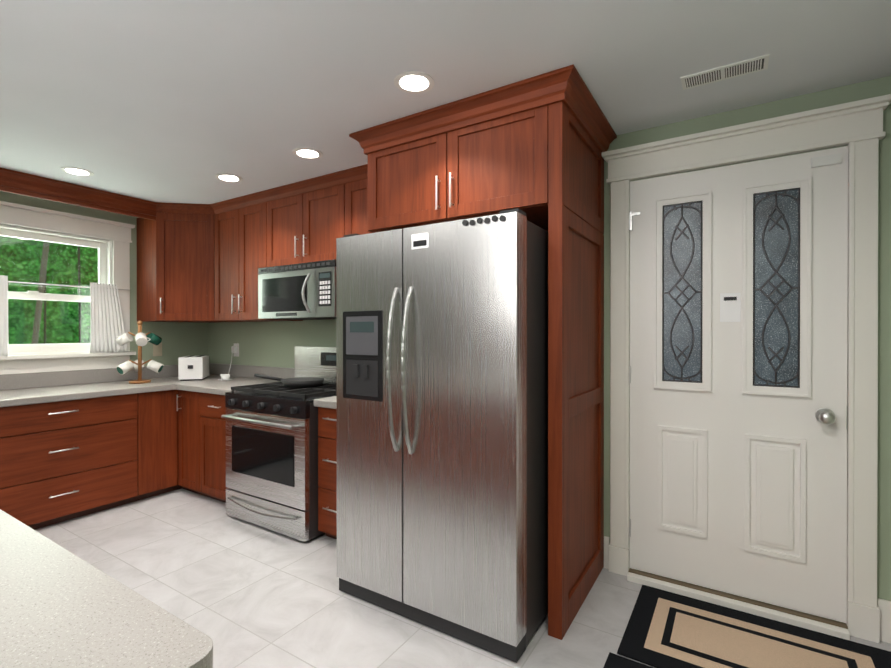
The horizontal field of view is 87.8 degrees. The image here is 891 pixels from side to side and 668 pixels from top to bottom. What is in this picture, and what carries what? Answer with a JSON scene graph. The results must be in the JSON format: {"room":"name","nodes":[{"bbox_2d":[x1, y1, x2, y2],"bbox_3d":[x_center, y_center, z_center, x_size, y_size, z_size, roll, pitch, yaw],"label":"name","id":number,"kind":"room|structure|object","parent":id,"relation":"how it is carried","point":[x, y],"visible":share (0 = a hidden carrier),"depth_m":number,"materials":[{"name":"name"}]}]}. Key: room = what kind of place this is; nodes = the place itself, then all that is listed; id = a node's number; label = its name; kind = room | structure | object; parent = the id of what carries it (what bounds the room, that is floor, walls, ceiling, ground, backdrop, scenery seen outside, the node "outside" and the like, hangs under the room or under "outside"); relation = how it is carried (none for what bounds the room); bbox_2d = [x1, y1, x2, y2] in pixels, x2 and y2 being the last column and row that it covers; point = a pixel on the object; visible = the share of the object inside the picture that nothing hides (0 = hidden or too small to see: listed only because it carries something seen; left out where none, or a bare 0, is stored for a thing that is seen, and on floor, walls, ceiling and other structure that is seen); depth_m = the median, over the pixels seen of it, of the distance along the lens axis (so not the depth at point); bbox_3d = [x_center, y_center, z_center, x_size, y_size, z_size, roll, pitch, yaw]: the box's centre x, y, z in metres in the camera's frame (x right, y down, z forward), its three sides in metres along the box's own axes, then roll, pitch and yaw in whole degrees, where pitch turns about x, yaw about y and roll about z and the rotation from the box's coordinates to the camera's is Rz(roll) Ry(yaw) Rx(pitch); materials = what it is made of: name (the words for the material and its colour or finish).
{"room":"kitchen","nodes":[
{"label":"kitchen","id":0,"kind":"room"},
{"bbox_2d":[0,191,207,374],"bbox_3d":[-3.823,0.102,2.206,0.100,2.320,5.500,0,0,32],"label":"wall","id":1,"kind":"structure","parent":0,"point":[181,339],"depth_m":4.01,"materials":[{"name":"green paint"}]},
{"bbox_2d":[0,201,135,374],"bbox_3d":[-3.032,-0.319,3.403,0.160,1.204,1.310,0,0,32],"label":"window","id":2,"kind":"structure","parent":1,"relation":"in","point":[23,220],"depth_m":3.56,"materials":[{"name":"white"}]},
{"bbox_2d":[3,281,129,290],"bbox_3d":[-2.982,-0.366,3.359,0.009,0.009,1.250,0,0,32],"label":"curtain rod","id":3,"kind":"object","parent":2,"relation":"attached to","point":[58,285],"visible":0.88,"depth_m":3.46,"materials":[{"name":"white metal"}]},
{"bbox_2d":[0,275,8,355],"bbox_3d":[-3.179,-0.125,3.042,0.055,0.561,0.462,0,0,32],"label":"curtain","id":4,"kind":"object","parent":3,"relation":"hanging from","point":[4,343],"visible":1,"depth_m":3.22,"materials":[{"name":"white fabric"}]},
{"bbox_2d":[90,282,127,352],"bbox_3d":[-2.728,-0.128,3.758,0.055,0.560,0.266,0,0,32],"label":"curtain","id":5,"kind":"object","parent":3,"relation":"hanging from","point":[107,325],"visible":0.94,"depth_m":3.73,"materials":[{"name":"white fabric"}]},
{"bbox_2d":[153,343,161,355],"bbox_3d":[-2.556,0.137,4.112,0.006,0.120,0.075,0,0,32],"label":"electrical outlet","id":6,"kind":"object","parent":1,"relation":"attached to","point":[157,350],"visible":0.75,"depth_m":4.11,"materials":[{"name":"beige plastic"}]},
{"bbox_2d":[0,0,890,203],"bbox_3d":[-1.699,-1.103,0.864,5.120,0.100,5.700,0,0,32],"label":"ceiling","id":7,"kind":"structure","parent":0,"point":[174,101],"depth_m":1.84,"materials":[{"name":"white paint"}]},
{"bbox_2d":[61,167,93,175],"bbox_3d":[-2.398,-1.057,3.018,0.170,0.005,0.170,0,0,32],"label":"recessed light","id":8,"kind":"object","parent":7,"relation":"in","point":[76,171],"visible":1,"depth_m":3.01,"materials":[{"name":"white plastic"}]},
{"bbox_2d":[215,173,242,181],"bbox_3d":[-1.469,-1.058,3.142,0.170,0.005,0.170,0,0,32],"label":"recessed light","id":9,"kind":"object","parent":7,"relation":"in","point":[228,177],"visible":1,"depth_m":3.13,"materials":[{"name":"white plastic"}]},
{"bbox_2d":[293,147,322,158],"bbox_3d":[-0.806,-1.056,2.712,0.170,0.005,0.170,0,0,32],"label":"recessed light","id":10,"kind":"object","parent":7,"relation":"in","point":[307,153],"visible":1,"depth_m":2.70,"materials":[{"name":"white plastic"}]},
{"bbox_2d":[394,71,433,93],"bbox_3d":[-0.132,-1.054,1.945,0.170,0.005,0.170,0,0,32],"label":"recessed light","id":11,"kind":"object","parent":7,"relation":"in","point":[414,82],"visible":1,"depth_m":1.94,"materials":[{"name":"white plastic"}]},
{"bbox_2d":[680,54,768,89],"bbox_3d":[1.122,-1.052,1.870,0.300,0.008,0.110,0,0,32],"label":"ceiling vent","id":12,"kind":"object","parent":7,"relation":"in","point":[737,69],"visible":1,"depth_m":1.86,"materials":[{"name":"white plastic"}]},
{"bbox_2d":[35,488,890,667],"bbox_3d":[-1.699,1.317,0.871,5.120,0.100,5.700,0,0,32],"label":"floor","id":13,"kind":"structure","parent":0,"point":[240,593],"depth_m":2.21,"materials":[{"name":"tile"}]},
{"bbox_2d":[0,394,135,529],"bbox_3d":[-2.793,0.850,3.184,0.598,0.820,0.971,0,0,32],"label":"base cabinet","id":14,"kind":"object","parent":13,"relation":"on","point":[61,461],"depth_m":3.07,"materials":[{"name":"brown wood"}]},
{"bbox_2d":[0,509,212,667],"bbox_3d":[-1.605,0.834,0.944,2.600,0.865,0.825,0,0,32],"label":"kitchen island","id":15,"kind":"object","parent":13,"relation":"on","point":[61,607],"visible":1,"depth_m":0.65,"materials":[{"name":"beige stone"}]},
{"bbox_2d":[136,390,179,500],"bbox_3d":[-2.425,0.848,3.710,0.659,0.820,0.310,0,0,32],"label":"base cabinet","id":16,"kind":"object","parent":13,"relation":"on","point":[158,412],"depth_m":3.56,"materials":[{"name":"brown wood"}]},
{"bbox_2d":[180,390,203,494],"bbox_3d":[-1.813,0.848,3.837,0.358,0.820,0.598,0,0,32],"label":"base cabinet","id":17,"kind":"object","parent":13,"relation":"on","point":[191,403],"depth_m":3.59,"materials":[{"name":"brown wood"}]},
{"bbox_2d":[0,363,215,406],"bbox_3d":[-2.754,0.361,3.187,0.660,0.153,2.698,0,0,32],"label":"countertop","id":18,"kind":"structure","parent":17,"relation":"on","point":[29,388],"depth_m":3.41,"materials":[{"name":"white stone"}]},
{"bbox_2d":[115,321,163,383],"bbox_3d":[-2.455,0.142,3.720,0.333,0.500,0.342,0,0,32],"label":"mug tree","id":19,"kind":"object","parent":18,"relation":"on","point":[141,339],"visible":1,"depth_m":3.70,"materials":[{"name":"white ceramic"}]},
{"bbox_2d":[178,355,209,380],"bbox_3d":[-2.185,0.292,4.030,0.182,0.197,0.340,0,0,-18],"label":"toaster","id":20,"kind":"object","parent":18,"relation":"on","point":[191,368],"visible":1,"depth_m":3.89,"materials":[{"name":"white plastic"}]},
{"bbox_2d":[176,363,294,394],"bbox_3d":[-1.624,0.359,3.692,0.710,0.153,0.639,0,0,32],"label":"countertop","id":21,"kind":"structure","parent":17,"relation":"on","point":[242,375],"depth_m":3.91,"materials":[{"name":"white stone"}]},
{"bbox_2d":[218,374,232,380],"bbox_3d":[-1.860,0.367,3.913,0.124,0.049,0.124,0,0,32],"label":"tea cup","id":22,"kind":"object","parent":21,"relation":"on","point":[225,377],"visible":1,"depth_m":3.89,"materials":[{"name":"white ceramic"}]},
{"bbox_2d":[204,393,226,502],"bbox_3d":[-1.540,0.848,3.664,0.532,0.820,0.598,0,0,32],"label":"base cabinet","id":23,"kind":"object","parent":13,"relation":"on","point":[215,487],"depth_m":3.42,"materials":[{"name":"brown wood"}]},
{"bbox_2d":[221,346,335,541],"bbox_3d":[-1.019,0.679,3.223,0.806,1.160,0.712,0,0,32],"label":"range","id":24,"kind":"object","parent":13,"relation":"on","point":[272,436],"visible":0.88,"depth_m":2.95,"materials":[{"name":"grey metal"}]},
{"bbox_2d":[254,374,324,387],"bbox_3d":[-1.074,0.321,3.279,0.453,0.086,0.334,0,0,32],"label":"frying pan","id":25,"kind":"object","parent":24,"relation":"on","point":[301,382],"visible":1,"depth_m":3.17,"materials":[{"name":"black metal"}]},
{"bbox_2d":[318,407,336,538],"bbox_3d":[-0.413,0.851,2.954,0.495,0.820,0.598,0,0,32],"label":"base cabinet","id":26,"kind":"object","parent":13,"relation":"on","point":[327,417],"depth_m":2.79,"materials":[{"name":"brown wood"}]},
{"bbox_2d":[314,396,336,408],"bbox_3d":[-0.423,0.362,2.938,0.497,0.153,0.633,0,0,32],"label":"countertop","id":27,"kind":"structure","parent":26,"relation":"on","point":[328,402],"depth_m":2.76,"materials":[{"name":"white stone"}]},
{"bbox_2d":[336,208,547,662],"bbox_3d":[0.087,0.387,2.354,0.947,1.750,0.962,0,0,32],"label":"fridge","id":28,"kind":"object","parent":13,"relation":"on","point":[442,411],"visible":1,"depth_m":1.95,"materials":[{"name":"grey metal"}]},
{"bbox_2d":[368,101,603,639],"bbox_3d":[0.210,0.137,2.473,1.062,2.250,0.742,0,0,32],"label":"tall cabinet","id":29,"kind":"object","parent":13,"relation":"on","point":[542,167],"visible":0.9,"depth_m":2.12,"materials":[{"name":"brown wood"}]},
{"bbox_2d":[603,652,652,667],"bbox_3d":[0.876,1.258,1.323,0.925,0.012,0.610,0,0,32],"label":"door mat","id":30,"kind":"object","parent":13,"relation":"on","point":[613,660],"visible":1,"depth_m":1.76,"materials":[{"name":"black fabric"}]},
{"bbox_2d":[617,585,890,667],"bbox_3d":[1.222,1.256,1.826,0.925,0.012,0.580,0,0,32],"label":"door mat","id":31,"kind":"object","parent":13,"relation":"on","point":[665,629],"visible":1,"depth_m":1.88,"materials":[{"name":"fabric"}]},
{"bbox_2d":[208,76,890,600],"bbox_3d":[-0.206,0.099,3.236,5.120,2.320,0.100,0,0,32],"label":"wall","id":32,"kind":"structure","parent":0,"point":[270,344],"depth_m":2.18,"materials":[{"name":"paint"}]},
{"bbox_2d":[137,213,212,322],"bbox_3d":[-2.165,-0.550,4.032,0.751,0.885,0.636,0,0,32],"label":"upper cabinet","id":33,"kind":"object","parent":32,"relation":"attached to","point":[199,268],"depth_m":3.82,"materials":[{"name":"brown wood"}]},
{"bbox_2d":[228,343,238,373],"bbox_3d":[-1.908,0.225,4.120,0.239,0.278,0.215,0,0,32],"label":"electrical outlet","id":34,"kind":"object","parent":32,"relation":"attached to","point":[235,349],"visible":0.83,"depth_m":4.23,"materials":[{"name":"white plastic"}]},
{"bbox_2d":[213,201,302,322],"bbox_3d":[-1.545,-0.549,3.787,0.792,0.885,0.388,0,0,32],"label":"upper cabinet","id":35,"kind":"object","parent":32,"relation":"attached to","point":[242,237],"depth_m":3.65,"materials":[{"name":"brown wood"}]},
{"bbox_2d":[0,64,616,219],"bbox_3d":[-1.291,-0.992,2.260,3.511,0.129,2.697,0,0,32],"label":"crown molding","id":36,"kind":"structure","parent":32,"relation":"attached to","point":[567,86],"depth_m":2.34,"materials":[{"name":"brown wood"}]},
{"bbox_2d":[273,184,344,265],"bbox_3d":[-0.913,-0.739,3.411,0.800,0.504,0.350,0,0,32],"label":"upper cabinet","id":37,"kind":"object","parent":32,"relation":"attached to","point":[306,226],"depth_m":3.23,"materials":[{"name":"brown wood"}]},
{"bbox_2d":[258,259,335,319],"bbox_3d":[-0.947,-0.298,3.354,0.784,0.370,0.483,0,0,32],"label":"microwave","id":38,"kind":"object","parent":37,"relation":"attached to","point":[303,291],"visible":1,"depth_m":3.17,"materials":[{"name":"silver metal"}]},
{"bbox_2d":[345,179,371,234],"bbox_3d":[-0.382,-0.547,3.077,0.577,0.885,0.350,0,0,32],"label":"upper cabinet","id":39,"kind":"object","parent":32,"relation":"attached to","point":[356,193],"depth_m":3.00,"materials":[{"name":"brown wood"}]},
{"bbox_2d":[629,146,847,622],"bbox_3d":[1.313,0.215,2.163,0.870,2.019,0.091,0,0,32],"label":"entry door","id":40,"kind":"structure","parent":32,"relation":"in","point":[738,370],"depth_m":2.15,"materials":[{"name":"white wood"}]},
{"bbox_2d":[602,94,890,642],"bbox_3d":[1.316,0.152,2.167,1.132,2.220,0.083,0,0,32],"label":"door frame","id":41,"kind":"structure","parent":32,"relation":"attached to","point":[856,127],"depth_m":1.98,"materials":[{"name":"white painted wood"}]},
{"bbox_2d":[886,600,890,643],"bbox_3d":[0.369,1.186,-0.433,0.026,0.170,5.496,0,0,32],"label":"baseboard","id":42,"kind":"structure","parent":32,"relation":"attached to","point":[888,603],"depth_m":1.89,"materials":[{"name":"white wood"}]},
{"label":"outside","id":43,"kind":"structure","parent":0,"visible":0},
{"bbox_2d":[0,236,97,343],"bbox_3d":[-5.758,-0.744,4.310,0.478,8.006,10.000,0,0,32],"label":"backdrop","id":44,"kind":"structure","parent":43,"point":[20,266],"depth_m":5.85,"materials":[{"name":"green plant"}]}
]}

